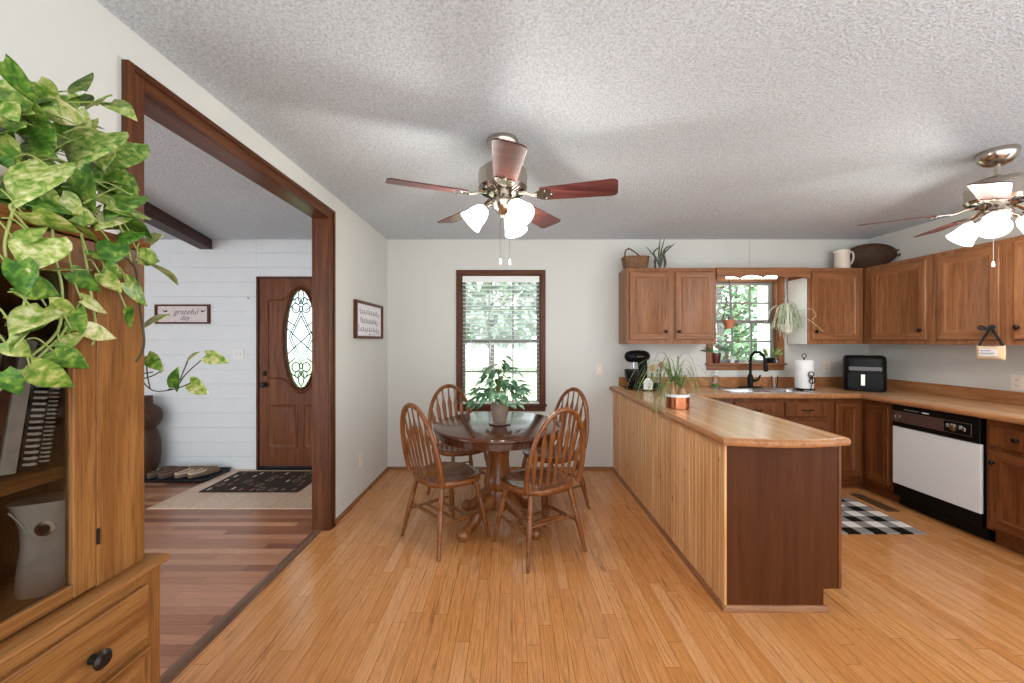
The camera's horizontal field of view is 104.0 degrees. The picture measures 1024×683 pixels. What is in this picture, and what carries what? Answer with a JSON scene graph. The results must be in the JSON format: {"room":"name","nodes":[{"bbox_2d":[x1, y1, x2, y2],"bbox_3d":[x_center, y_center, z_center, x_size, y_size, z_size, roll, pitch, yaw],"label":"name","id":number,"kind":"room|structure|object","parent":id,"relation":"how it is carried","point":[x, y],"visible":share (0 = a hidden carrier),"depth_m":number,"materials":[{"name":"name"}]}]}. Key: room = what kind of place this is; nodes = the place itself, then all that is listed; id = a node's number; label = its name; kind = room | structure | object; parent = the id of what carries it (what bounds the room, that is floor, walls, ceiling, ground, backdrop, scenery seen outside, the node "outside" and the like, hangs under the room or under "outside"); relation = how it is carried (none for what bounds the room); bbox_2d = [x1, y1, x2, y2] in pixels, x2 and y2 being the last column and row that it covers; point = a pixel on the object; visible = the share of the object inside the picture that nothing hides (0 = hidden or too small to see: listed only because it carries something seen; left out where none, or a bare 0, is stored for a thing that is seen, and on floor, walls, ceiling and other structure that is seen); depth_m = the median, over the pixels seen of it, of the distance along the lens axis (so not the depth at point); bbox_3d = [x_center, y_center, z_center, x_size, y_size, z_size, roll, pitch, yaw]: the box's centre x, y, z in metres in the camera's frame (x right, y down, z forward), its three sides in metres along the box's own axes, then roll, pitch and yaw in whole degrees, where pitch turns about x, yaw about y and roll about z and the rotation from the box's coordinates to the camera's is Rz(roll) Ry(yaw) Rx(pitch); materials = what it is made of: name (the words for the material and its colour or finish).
{"room":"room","nodes":[
{"label":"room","id":0,"kind":"room"},
{"bbox_2d":[0,0,387,517],"bbox_3d":[-1.370,0.138,1.722,0.100,2.440,5.043,0,0,0],"label":"wall","id":1,"kind":"structure","parent":0,"point":[63,42],"depth_m":2.21,"materials":[{"name":"paint"}]},
{"bbox_2d":[121,59,335,530],"bbox_3d":[-1.367,0.202,2.145,0.143,2.312,1.590,0,0,0],"label":"trim","id":2,"kind":"structure","parent":1,"relation":"attached to","point":[132,84],"depth_m":2.87,"materials":[{"name":"brown wood"}]},
{"bbox_2d":[135,65,333,217],"bbox_3d":[-1.367,-0.919,2.145,0.143,0.070,1.540,0,0,0],"label":"trim","id":3,"kind":"structure","parent":1,"relation":"attached to","point":[163,106],"depth_m":1.83,"materials":[{"name":"brown wood"}]},
{"bbox_2d":[160,530,321,682],"bbox_3d":[-1.393,1.354,2.145,0.070,0.008,1.450,0,0,0],"label":"trim","id":4,"kind":"structure","parent":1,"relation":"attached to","point":[177,667],"depth_m":1.96,"materials":[{"name":"brown wood"}]},
{"bbox_2d":[359,452,361,466],"bbox_3d":[-1.316,1.028,3.480,0.008,0.116,0.072,0,0,0],"label":"wall outlet","id":5,"kind":"object","parent":1,"relation":"attached to","point":[360,454],"visible":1,"depth_m":3.47,"materials":[{"name":"beige plastic"}]},
{"bbox_2d":[336,467,388,524],"bbox_3d":[-1.311,1.343,3.591,0.018,0.030,1.303,0,0,0],"label":"baseboard","id":6,"kind":"structure","parent":1,"relation":"attached to","point":[381,475],"depth_m":3.43,"materials":[{"name":"brown wood"}]},
{"bbox_2d":[353,299,382,338],"bbox_3d":[-1.305,-0.190,3.670,0.030,0.325,0.690,0,0,0],"label":"framed sign","id":7,"kind":"object","parent":1,"relation":"attached to","point":[367,317],"visible":1,"depth_m":3.61,"materials":[{"name":"paper"}]},
{"bbox_2d":[147,469,311,508],"bbox_3d":[-2.190,1.361,3.743,1.540,0.014,1.000,0,0,0],"label":"tile floor","id":8,"kind":"structure","parent":0,"point":[192,498],"depth_m":3.43,"materials":[{"name":"tile"}]},
{"bbox_2d":[199,471,311,491],"bbox_3d":[-2.375,1.349,3.868,0.910,0.009,0.565,0,0,0],"label":"door mat","id":9,"kind":"object","parent":8,"relation":"on","point":[241,481],"visible":0.94,"depth_m":3.82,"materials":[{"name":"black fabric"}]},
{"bbox_2d":[144,239,867,468],"bbox_3d":[-0.550,0.138,4.303,8.900,2.440,0.120,0,0,0],"label":"wall","id":10,"kind":"structure","parent":0,"point":[582,275],"depth_m":4.24,"materials":[{"name":"paint"}]},
{"bbox_2d":[154,304,210,323],"bbox_3d":[-3.485,-0.289,4.232,0.580,0.205,0.022,0,0,0],"label":"framed sign","id":11,"kind":"object","parent":10,"relation":"attached to","point":[179,313],"visible":0.99,"depth_m":4.23,"materials":[{"name":"grey"}]},
{"bbox_2d":[233,349,243,359],"bbox_3d":[-2.900,0.133,4.236,0.116,0.116,0.014,0,0,0],"label":"light switch","id":12,"kind":"object","parent":10,"relation":"attached to","point":[238,354],"visible":1,"depth_m":4.24,"materials":[{"name":"white paint"}]},
{"bbox_2d":[256,276,311,469],"bbox_3d":[-2.239,0.334,4.274,0.947,2.048,0.178,0,0,0],"label":"door","id":13,"kind":"structure","parent":10,"relation":"in","point":[283,408],"depth_m":4.25,"materials":[{"name":"brown wood"}]},
{"bbox_2d":[388,467,611,469],"bbox_3d":[-0.125,1.343,4.234,2.390,0.030,0.018,0,0,0],"label":"baseboard","id":14,"kind":"structure","parent":10,"relation":"attached to","point":[389,468],"depth_m":4.23,"materials":[{"name":"brown wood"}]},
{"bbox_2d":[456,270,546,410],"bbox_3d":[-0.117,-0.009,4.272,0.969,1.495,0.148,0,0,0],"label":"window","id":15,"kind":"structure","parent":10,"relation":"in","point":[461,371],"depth_m":4.23,"materials":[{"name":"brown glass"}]},
{"bbox_2d":[462,276,538,403],"bbox_3d":[-0.117,-0.017,4.262,0.815,1.355,0.051,0,0,0],"label":"window blind","id":16,"kind":"object","parent":15,"relation":"attached to","point":[471,279],"visible":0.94,"depth_m":4.25,"materials":[{"name":"white paint"}]},
{"bbox_2d":[596,363,602,373],"bbox_3d":[0.925,0.290,4.236,0.072,0.116,0.014,0,0,0],"label":"light switch","id":17,"kind":"object","parent":10,"relation":"attached to","point":[599,366],"visible":1,"depth_m":4.24,"materials":[{"name":"beige plastic"}]},
{"bbox_2d":[619,268,715,343],"bbox_3d":[1.570,-0.350,4.067,0.880,0.750,0.348,0,0,0],"label":"upper cabinet","id":18,"kind":"object","parent":10,"relation":"attached to","point":[657,305],"visible":1,"depth_m":3.93,"materials":[{"name":"brown wood"}]},
{"bbox_2d":[621,248,649,268],"bbox_3d":[1.260,-0.841,4.090,0.264,0.233,0.192,0,0,0],"label":"wicker basket","id":19,"kind":"object","parent":18,"relation":"on","point":[631,261],"visible":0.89,"depth_m":4.01,"materials":[{"name":"brown wicker"}]},
{"bbox_2d":[647,238,674,267],"bbox_3d":[1.505,-0.888,4.060,0.291,0.325,0.119,0,0,0],"label":"spiky plant","id":20,"kind":"object","parent":18,"relation":"on","point":[661,255],"visible":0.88,"depth_m":4.06,"materials":[{"name":"green plant"}]},
{"bbox_2d":[705,276,786,369],"bbox_3d":[2.470,-0.202,4.272,0.844,1.010,0.148,0,0,0],"label":"window","id":21,"kind":"structure","parent":10,"relation":"in","point":[776,287],"depth_m":4.26,"materials":[{"name":"brown wood"}]},
{"bbox_2d":[699,341,732,362],"bbox_3d":[2.161,0.092,4.227,0.361,0.273,0.132,0,0,13],"label":"plant","id":22,"kind":"object","parent":21,"relation":"on","point":[716,357],"visible":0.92,"depth_m":4.22,"materials":[{"name":"green plant"}]},
{"bbox_2d":[729,355,735,362],"bbox_3d":[2.334,0.185,4.241,0.086,0.087,0.063,0,0,-43],"label":"plant","id":23,"kind":"object","parent":21,"relation":"on","point":[732,360],"visible":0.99,"depth_m":4.23,"materials":[{"name":"green plant"}]},
{"bbox_2d":[738,357,748,362],"bbox_3d":[2.450,0.197,4.233,0.110,0.063,0.024,0,0,0],"label":"ornament","id":24,"kind":"object","parent":21,"relation":"on","point":[740,357],"visible":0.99,"depth_m":4.23,"materials":[{"name":"white ceramic"}]},
{"bbox_2d":[756,346,783,362],"bbox_3d":[2.722,0.135,4.200,0.293,0.186,0.160,0,0,0],"label":"plant","id":25,"kind":"object","parent":21,"relation":"on","point":[775,353],"visible":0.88,"depth_m":4.22,"materials":[{"name":"green plant"}]},
{"bbox_2d":[749,239,750,267],"bbox_3d":[2.522,-0.904,4.239,0.015,0.356,0.008,0,0,0],"label":"cable cover","id":26,"kind":"object","parent":10,"relation":"attached to","point":[749,239],"visible":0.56,"depth_m":4.24,"materials":[{"name":"paint"}]},
{"bbox_2d":[716,268,809,279],"bbox_3d":[2.465,-0.666,4.082,0.909,0.118,0.323,0,0,0],"label":"valance","id":27,"kind":"object","parent":10,"relation":"attached to","point":[739,273],"visible":0.98,"depth_m":3.92,"materials":[{"name":"brown wood"}]},
{"bbox_2d":[719,286,739,327],"bbox_3d":[2.184,-0.419,4.006,0.177,0.574,0.127,0,0,0],"label":"hanging plant","id":28,"kind":"object","parent":27,"relation":"hanging from","point":[728,323],"visible":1,"depth_m":3.97,"materials":[{"name":"green plant"}]},
{"bbox_2d":[726,276,776,278],"bbox_3d":[2.430,-0.672,4.060,0.540,0.068,0.080,0,0,0],"label":"light","id":29,"kind":"object","parent":27,"relation":"attached to","point":[745,277],"visible":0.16,"depth_m":4.05,"materials":[{"name":"white paint"}]},
{"bbox_2d":[760,278,820,351],"bbox_3d":[2.758,-0.298,3.988,0.440,0.816,0.345,0,0,-5],"label":"spider plant","id":30,"kind":"object","parent":27,"relation":"hanging from","point":[786,313],"visible":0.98,"depth_m":3.98,"materials":[{"name":"green plant"}]},
{"bbox_2d":[619,377,1023,405],"bbox_3d":[2.454,0.424,2.971,2.648,0.098,2.542,0,0,0],"label":"backsplash","id":31,"kind":"structure","parent":10,"relation":"attached to","point":[992,395],"depth_m":3.82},
{"bbox_2d":[787,268,862,343],"bbox_3d":[3.183,-0.350,4.067,0.543,0.750,0.348,0,0,0],"label":"upper cabinet","id":32,"kind":"object","parent":10,"relation":"attached to","point":[835,295],"visible":0.94,"depth_m":3.93,"materials":[{"name":"brown wood"}]},
{"bbox_2d":[833,249,854,267],"bbox_3d":[3.381,-0.827,4.080,0.162,0.204,0.162,0,0,45],"label":"pitcher","id":33,"kind":"object","parent":32,"relation":"on","point":[841,257],"visible":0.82,"depth_m":4.03,"materials":[{"name":"beige ceramic"}]},
{"bbox_2d":[823,361,829,371],"bbox_3d":[3.330,0.268,4.239,0.072,0.116,0.008,0,0,0],"label":"wall outlet","id":34,"kind":"object","parent":10,"relation":"attached to","point":[826,364],"visible":1,"depth_m":4.24,"materials":[{"name":"beige plastic"}]},
{"bbox_2d":[96,0,1023,239],"bbox_3d":[-0.600,-1.122,1.782,9.000,0.080,5.163,0,0,0],"label":"ceiling","id":35,"kind":"structure","parent":0,"point":[711,119],"depth_m":1.85,"materials":[{"name":"white paint"}]},
{"bbox_2d":[144,202,211,248],"bbox_3d":[-2.808,-1.029,2.859,0.135,0.106,2.938,0,0,-17],"label":"ceiling beam","id":36,"kind":"structure","parent":35,"relation":"attached to","point":[160,219],"depth_m":3.54,"materials":[{"name":"brown wood"}]},
{"bbox_2d":[385,132,617,265],"bbox_3d":[-0.040,-0.742,2.117,1.166,0.680,1.137,0,0,0],"label":"ceiling fan","id":37,"kind":"object","parent":35,"relation":"hanging from","point":[502,180],"visible":1,"depth_m":2.06,"materials":[{"name":"brushed nickel"},{"name":"reddish wood"},{"name":"frosted white glass"}]},
{"bbox_2d":[857,144,1023,266],"bbox_3d":[2.797,-0.749,2.271,1.136,0.667,1.190,0,0,0],"label":"ceiling fan","id":38,"kind":"object","parent":35,"relation":"hanging from","point":[995,196],"visible":1,"depth_m":2.22,"materials":[{"name":"brushed nickel"},{"name":"reddish wood"},{"name":"frosted white glass"}]},
{"bbox_2d":[144,470,1023,682],"bbox_3d":[-0.610,1.388,1.722,8.780,0.060,5.043,0,0,0],"label":"floor","id":39,"kind":"structure","parent":0,"point":[365,601],"depth_m":2.07,"materials":[{"name":"brown wood"}]},
{"bbox_2d":[0,203,169,682],"bbox_3d":[-1.078,0.557,0.419,0.480,1.602,1.188,0,0,0],"label":"china hutch","id":40,"kind":"object","parent":39,"relation":"on","point":[103,625],"visible":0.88,"depth_m":0.88,"materials":[{"name":"brown wood"}]},
{"bbox_2d":[0,335,5,366],"bbox_3d":[-1.046,0.120,0.726,0.171,0.272,0.071,0,0,0],"label":"book","id":41,"kind":"object","parent":40,"relation":"on","point":[4,337],"visible":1,"depth_m":0.75,"materials":[{"name":"paper"}]},
{"bbox_2d":[0,354,16,450],"bbox_3d":[-1.047,0.131,0.755,0.170,0.250,0.052,0,0,0],"label":"book","id":42,"kind":"object","parent":40,"relation":"on","point":[7,361],"visible":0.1,"depth_m":0.76,"materials":[{"name":"paper"}]},
{"bbox_2d":[0,339,37,475],"bbox_3d":[-1.047,0.126,0.782,0.170,0.261,0.061,0,0,0],"label":"book","id":43,"kind":"object","parent":40,"relation":"on","point":[16,412],"visible":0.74,"depth_m":0.77,"materials":[{"name":"paper"}]},
{"bbox_2d":[0,451,64,496],"bbox_3d":[-1.123,0.272,0.417,0.375,0.027,1.095,0,0,0],"label":"shelf","id":44,"kind":"object","parent":40,"relation":"attached to","point":[54,469],"depth_m":0.79,"materials":[{"name":"brown wood"}]},
{"bbox_2d":[16,344,52,470],"bbox_3d":[-1.040,0.131,0.810,0.184,0.251,0.058,0,0,0],"label":"book","id":45,"kind":"object","parent":40,"relation":"on","point":[32,422],"visible":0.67,"depth_m":0.80,"materials":[{"name":"paper"}]},
{"bbox_2d":[6,491,64,599],"bbox_3d":[-1.000,0.437,0.871,0.128,0.196,0.082,0,0,-32],"label":"pitcher","id":46,"kind":"object","parent":40,"relation":"on","point":[39,519],"visible":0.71,"depth_m":0.84,"materials":[{"name":"white ceramic"}]},
{"bbox_2d":[34,349,63,466],"bbox_3d":[-1.041,0.136,0.835,0.183,0.240,0.051,0,0,0],"label":"book","id":47,"kind":"object","parent":40,"relation":"on","point":[42,455],"visible":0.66,"depth_m":0.83,"materials":[{"name":"paper"}]},
{"bbox_2d":[48,368,64,450],"bbox_3d":[-1.047,0.139,0.944,0.170,0.236,0.020,0,0,0],"label":"book","id":48,"kind":"object","parent":40,"relation":"on","point":[58,441],"visible":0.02,"depth_m":0.93,"materials":[{"name":"paper"}]},
{"bbox_2d":[0,54,228,395],"bbox_3d":[-0.972,-0.253,0.843,0.374,0.778,0.490,0,0,17],"label":"pothos","id":49,"kind":"object","parent":40,"relation":"on","point":[37,185],"visible":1,"depth_m":0.80,"materials":[{"name":"green plant"}]},
{"bbox_2d":[144,395,162,475],"bbox_3d":[-3.762,0.958,4.070,0.320,0.800,0.320,0,0,0],"label":"vase","id":50,"kind":"object","parent":39,"relation":"on","point":[153,414],"visible":0.43,"depth_m":4.04,"materials":[{"name":"brown ceramic"}]},
{"bbox_2d":[144,467,230,482],"bbox_3d":[-3.290,1.343,4.030,0.690,0.030,0.410,0,0,0],"label":"tray","id":51,"kind":"object","parent":39,"relation":"on","point":[224,469],"visible":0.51,"depth_m":3.85,"materials":[{"name":"black rubber"}]},
{"bbox_2d":[145,466,175,479],"bbox_3d":[-3.501,1.302,4.028,0.100,0.095,0.290,0,0,22],"label":"slipper","id":52,"kind":"object","parent":51,"relation":"on","point":[152,475],"visible":0.66,"depth_m":3.95,"materials":[{"name":"brown fabric"}]},
{"bbox_2d":[157,466,188,479],"bbox_3d":[-3.376,1.302,4.018,0.100,0.095,0.290,0,0,26],"label":"slipper","id":53,"kind":"object","parent":51,"relation":"on","point":[168,474],"visible":0.7,"depth_m":3.96,"materials":[{"name":"brown fabric"}]},
{"bbox_2d":[173,466,201,479],"bbox_3d":[-3.226,1.302,4.028,0.100,0.095,0.290,0,0,28],"label":"slipper","id":54,"kind":"object","parent":51,"relation":"on","point":[182,474],"visible":0.7,"depth_m":3.96,"materials":[{"name":"beige fabric"}]},
{"bbox_2d":[186,466,221,479],"bbox_3d":[-3.096,1.302,4.033,0.100,0.095,0.290,0,0,33],"label":"slipper","id":55,"kind":"object","parent":51,"relation":"on","point":[204,471],"visible":1,"depth_m":4.00,"materials":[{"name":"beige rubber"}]},
{"bbox_2d":[400,403,490,561],"bbox_3d":[-0.480,0.879,2.758,0.511,0.964,0.477,0,0,-44],"label":"dining chair","id":56,"kind":"object","parent":39,"relation":"on","point":[440,475],"visible":1,"depth_m":2.67,"materials":[{"name":"brown wood"}]},
{"bbox_2d":[426,384,487,510],"bbox_3d":[-0.459,0.879,3.525,0.477,0.964,0.511,0,0,-35],"label":"dining chair","id":57,"kind":"object","parent":39,"relation":"on","point":[444,449],"visible":0.47,"depth_m":3.59,"materials":[{"name":"brown wood"}]},
{"bbox_2d":[433,411,563,541],"bbox_3d":[-0.100,0.983,2.980,0.960,0.750,1.040,0,0,0],"label":"dining table","id":58,"kind":"object","parent":39,"relation":"on","point":[469,431],"visible":0.78,"depth_m":2.83,"materials":[{"name":"brown wood"}]},
{"bbox_2d":[464,356,531,425],"bbox_3d":[-0.103,0.356,2.956,0.500,0.504,0.511,0,0,0],"label":"potted houseplant","id":59,"kind":"object","parent":58,"relation":"on","point":[499,408],"visible":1,"depth_m":2.88,"materials":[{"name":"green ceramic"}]},
{"bbox_2d":[492,407,586,573],"bbox_3d":[0.188,0.879,2.619,0.477,0.964,0.511,0,0,-32],"label":"dining chair","id":60,"kind":"object","parent":39,"relation":"on","point":[534,481],"visible":1,"depth_m":2.50,"materials":[{"name":"brown wood"}]},
{"bbox_2d":[521,387,589,516],"bbox_3d":[0.345,0.879,3.329,0.511,0.964,0.478,0,0,-35],"label":"dining chair","id":61,"kind":"object","parent":39,"relation":"on","point":[584,401],"visible":0.57,"depth_m":3.33,"materials":[{"name":"brown wood"}]},
{"bbox_2d":[612,391,841,612],"bbox_3d":[1.369,0.936,3.122,0.626,0.844,2.240,0,0,0],"label":"base cabinet","id":62,"kind":"object","parent":39,"relation":"on","point":[759,529],"visible":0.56,"depth_m":2.02,"materials":[{"name":"brown wood"}]},
{"bbox_2d":[609,377,1023,447],"bbox_3d":[2.406,0.444,2.971,2.746,0.138,2.542,0,0,0],"label":"countertop","id":63,"kind":"structure","parent":62,"relation":"on","point":[729,424],"depth_m":2.98,"materials":[{"name":"laminate"}]},
{"bbox_2d":[624,386,661,390],"bbox_3d":[1.300,0.465,3.980,0.360,0.013,0.360,0,0,0],"label":"round tray","id":64,"kind":"object","parent":63,"relation":"on","point":[625,387],"visible":0.38,"depth_m":3.84,"materials":[{"name":"brown wood"}]},
{"bbox_2d":[624,350,649,388],"bbox_3d":[1.252,0.275,4.001,0.295,0.377,0.192,0,0,-30],"label":"stand mixer","id":65,"kind":"object","parent":64,"relation":"on","point":[633,356],"visible":0.87,"depth_m":3.94,"materials":[{"name":"black plastic"}]},
{"bbox_2d":[624,369,643,385],"bbox_3d":[1.215,0.358,3.980,0.192,0.158,0.192,0,0,-30],"label":"mixing bowl","id":66,"kind":"object","parent":65,"relation":"on","point":[628,373],"depth_m":3.91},
{"bbox_2d":[643,378,652,389],"bbox_3d":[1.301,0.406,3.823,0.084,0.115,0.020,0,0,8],"label":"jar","id":67,"kind":"object","parent":64,"relation":"on","point":[645,387],"visible":0.74,"depth_m":3.82,"materials":[{"name":"white ceramic"}]},
{"bbox_2d":[651,373,660,388],"bbox_3d":[1.415,0.389,3.930,0.100,0.150,0.100,0,0,0],"label":"utensil crock","id":68,"kind":"object","parent":64,"relation":"on","point":[655,385],"visible":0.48,"depth_m":3.89,"materials":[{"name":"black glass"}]},
{"bbox_2d":[650,364,654,381],"bbox_3d":[1.381,0.338,3.930,0.052,0.228,0.016,0,0,0],"label":"wooden spoon","id":69,"kind":"object","parent":68,"relation":"in","point":[651,366],"visible":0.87,"depth_m":3.93,"materials":[{"name":"brown wood"}]},
{"bbox_2d":[623,353,719,433],"bbox_3d":[1.122,0.369,2.848,0.616,0.587,0.635,0,0,19],"label":"spider plant","id":70,"kind":"object","parent":63,"relation":"on","point":[677,399],"visible":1,"depth_m":2.80,"materials":[{"name":"green plant"}]},
{"bbox_2d":[666,396,689,409],"bbox_3d":[1.175,0.430,2.840,0.158,0.085,0.158,0,0,0],"label":"pot","id":71,"kind":"object","parent":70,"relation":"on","point":[672,402],"depth_m":2.77,"materials":[{"name":"orange metal"}]},
{"bbox_2d":[712,370,718,386],"bbox_3d":[2.130,0.387,4.183,0.070,0.171,0.052,0,0,0],"label":"soap bottle","id":72,"kind":"object","parent":63,"relation":"on","point":[715,371],"visible":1,"depth_m":4.18,"materials":[{"name":"clear glass"}]},
{"bbox_2d":[739,351,767,387],"bbox_3d":[2.461,0.281,4.080,0.266,0.374,0.162,0,0,36],"label":"faucet","id":73,"kind":"object","parent":63,"relation":"on","point":[750,380],"visible":1,"depth_m":4.07,"materials":[{"name":"black metal"}]},
{"bbox_2d":[709,387,822,392],"bbox_3d":[2.445,0.557,3.915,0.850,0.176,0.450,0,0,0],"label":"sink","id":74,"kind":"object","parent":63,"relation":"in","point":[727,389],"visible":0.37,"depth_m":4.03,"materials":[{"name":"metal"}]},
{"bbox_2d":[794,354,814,389],"bbox_3d":[2.883,0.295,3.946,0.170,0.354,0.180,0,0,27],"label":"paper towel holder","id":75,"kind":"object","parent":63,"relation":"on","point":[811,377],"visible":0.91,"depth_m":3.86,"materials":[{"name":"black metal"}]},
{"bbox_2d":[795,360,813,388],"bbox_3d":[2.885,0.320,3.950,0.156,0.276,0.156,0,0,0],"label":"paper towel roll","id":76,"kind":"object","parent":75,"relation":"on","point":[802,367],"visible":0.98,"depth_m":3.89,"materials":[{"name":"white paper"}]},
{"bbox_2d":[842,355,886,391],"bbox_3d":[3.419,0.304,3.886,0.320,0.336,0.355,0,0,38],"label":"air fryer","id":77,"kind":"object","parent":63,"relation":"on","point":[859,372],"visible":1,"depth_m":3.77,"materials":[{"name":"black plastic"}]},
{"bbox_2d":[847,372,883,388],"bbox_3d":[3.330,0.368,3.772,0.260,0.148,0.011,0,0,38],"label":"basket","id":78,"kind":"object","parent":77,"relation":"on","point":[855,380],"depth_m":3.76,"materials":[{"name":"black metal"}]},
{"bbox_2d":[715,399,779,417],"bbox_3d":[2.071,0.936,3.919,0.743,0.844,0.644,0,0,0],"label":"base cabinet","id":79,"kind":"object","parent":39,"relation":"on","point":[771,407],"visible":0.2,"depth_m":3.62,"materials":[{"name":"brown wood"}]},
{"bbox_2d":[780,399,830,432],"bbox_3d":[2.672,0.936,3.919,0.456,0.844,0.644,0,0,0],"label":"base cabinet","id":80,"kind":"object","parent":39,"relation":"on","point":[815,413],"visible":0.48,"depth_m":3.62,"materials":[{"name":"brown wood"}]},
{"bbox_2d":[831,399,899,502],"bbox_3d":[3.340,0.936,3.793,0.877,0.844,0.896,0,0,0],"label":"base cabinet","id":81,"kind":"object","parent":39,"relation":"on","point":[867,462],"visible":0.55,"depth_m":3.61,"materials":[{"name":"brown wood"}]},
{"bbox_2d":[850,494,899,511],"bbox_3d":[3.050,1.355,3.380,0.104,0.005,0.370,0,0,0],"label":"floor vent","id":82,"kind":"object","parent":39,"relation":"in","point":[860,496],"visible":1,"depth_m":3.35,"materials":[{"name":"brown metal"}]},
{"bbox_2d":[842,498,926,533],"bbox_3d":[2.458,1.354,3.139,0.925,0.008,0.648,0,0,0],"label":"rug","id":83,"kind":"object","parent":39,"relation":"on","point":[857,518],"visible":0.49,"depth_m":2.98,"materials":[{"name":"fabric"}]},
{"bbox_2d":[892,404,995,542],"bbox_3d":[3.459,0.939,3.018,0.638,0.838,0.635,0,0,0],"label":"dishwasher","id":84,"kind":"object","parent":39,"relation":"on","point":[940,458],"visible":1,"depth_m":2.94,"materials":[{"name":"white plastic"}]},
{"bbox_2d":[987,419,1023,554],"bbox_3d":[3.461,0.936,2.509,0.636,0.844,0.358,0,0,0],"label":"base cabinet","id":85,"kind":"object","parent":39,"relation":"on","point":[1005,440],"visible":0.98,"depth_m":2.58,"materials":[{"name":"brown wood"}]},
{"bbox_2d":[868,202,1023,391],"bbox_3d":[3.840,0.138,2.872,0.120,2.440,2.743,0,0,0],"label":"wall","id":86,"kind":"structure","parent":0,"point":[957,365],"depth_m":3.53,"materials":[{"name":"paint"}]},
{"bbox_2d":[863,254,931,344],"bbox_3d":[3.606,-0.350,3.781,0.346,0.750,0.922,0,0,0],"label":"upper cabinet","id":87,"kind":"object","parent":86,"relation":"attached to","point":[896,295],"visible":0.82,"depth_m":3.60,"materials":[{"name":"brown wood"}]},
{"bbox_2d":[850,243,900,267],"bbox_3d":[3.621,-0.862,4.065,0.501,0.262,0.122,0,0,39],"label":"basket","id":88,"kind":"object","parent":87,"relation":"on","point":[873,254],"visible":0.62,"depth_m":4.06,"materials":[{"name":"wood"}]},
{"bbox_2d":[931,239,1006,344],"bbox_3d":[3.606,-0.350,3.067,0.346,0.750,0.505,0,0,0],"label":"upper cabinet","id":89,"kind":"object","parent":86,"relation":"attached to","point":[967,293],"visible":0.74,"depth_m":3.04,"materials":[{"name":"brown wood"}]},
{"bbox_2d":[976,325,1005,359],"bbox_3d":[3.432,0.007,2.872,0.057,0.250,0.176,0,0,0],"label":"sign","id":90,"kind":"object","parent":89,"relation":"hanging from","point":[982,352],"visible":1,"depth_m":2.86,"materials":[{"name":"beige wood"}]},
{"bbox_2d":[1007,235,1023,344],"bbox_3d":[3.606,-0.350,2.432,0.346,0.750,0.765,0,0,0],"label":"upper cabinet","id":91,"kind":"object","parent":86,"relation":"attached to","point":[1015,245],"visible":1,"depth_m":2.75,"materials":[{"name":"brown wood"}]},
{"bbox_2d":[1011,375,1023,390],"bbox_3d":[3.776,0.308,2.990,0.008,0.116,0.072,0,0,0],"label":"wall outlet","id":92,"kind":"object","parent":86,"relation":"attached to","point":[1017,381],"visible":1,"depth_m":2.98,"materials":[{"name":"beige plastic"}]},
{"bbox_2d":[1014,378,1018,386],"bbox_3d":[3.773,0.308,2.990,0.002,0.068,0.030,0,0,0],"label":"socket","id":93,"kind":"object","parent":92,"relation":"attached to","point":[1016,380],"depth_m":2.99,"materials":[{"name":"beige plastic"}]},
{"label":"outside","id":94,"kind":"structure","parent":0,"visible":0},
{"bbox_2d":[157,359,535,469],"bbox_3d":[0.000,1.808,22.186,60.000,0.100,35.627,0,0,0],"label":"ground","id":95,"kind":"structure","parent":94,"point":[306,366],"depth_m":21.97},
{"bbox_2d":[466,282,535,370],"bbox_3d":[-0.996,-2.409,24.202,7.113,8.339,7.216,0,0,15],"label":"tree","id":96,"kind":"object","parent":95,"relation":"on","point":[517,346],"visible":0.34,"depth_m":22.56,"materials":[{"name":"green plant"}]},
{"bbox_2d":[714,286,756,359],"bbox_3d":[4.586,-0.386,8.812,2.286,4.298,2.099,0,0,33],"label":"tree","id":97,"kind":"object","parent":95,"relation":"on","point":[721,332],"visible":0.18,"depth_m":8.71,"materials":[{"name":"green plant"}]},
{"bbox_2d":[757,286,769,359],"bbox_3d":[3.310,0.258,5.220,0.180,3.000,0.180,0,0,0],"label":"porch post","id":98,"kind":"object","parent":95,"relation":"on","point":[762,291],"visible":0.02,"depth_m":5.17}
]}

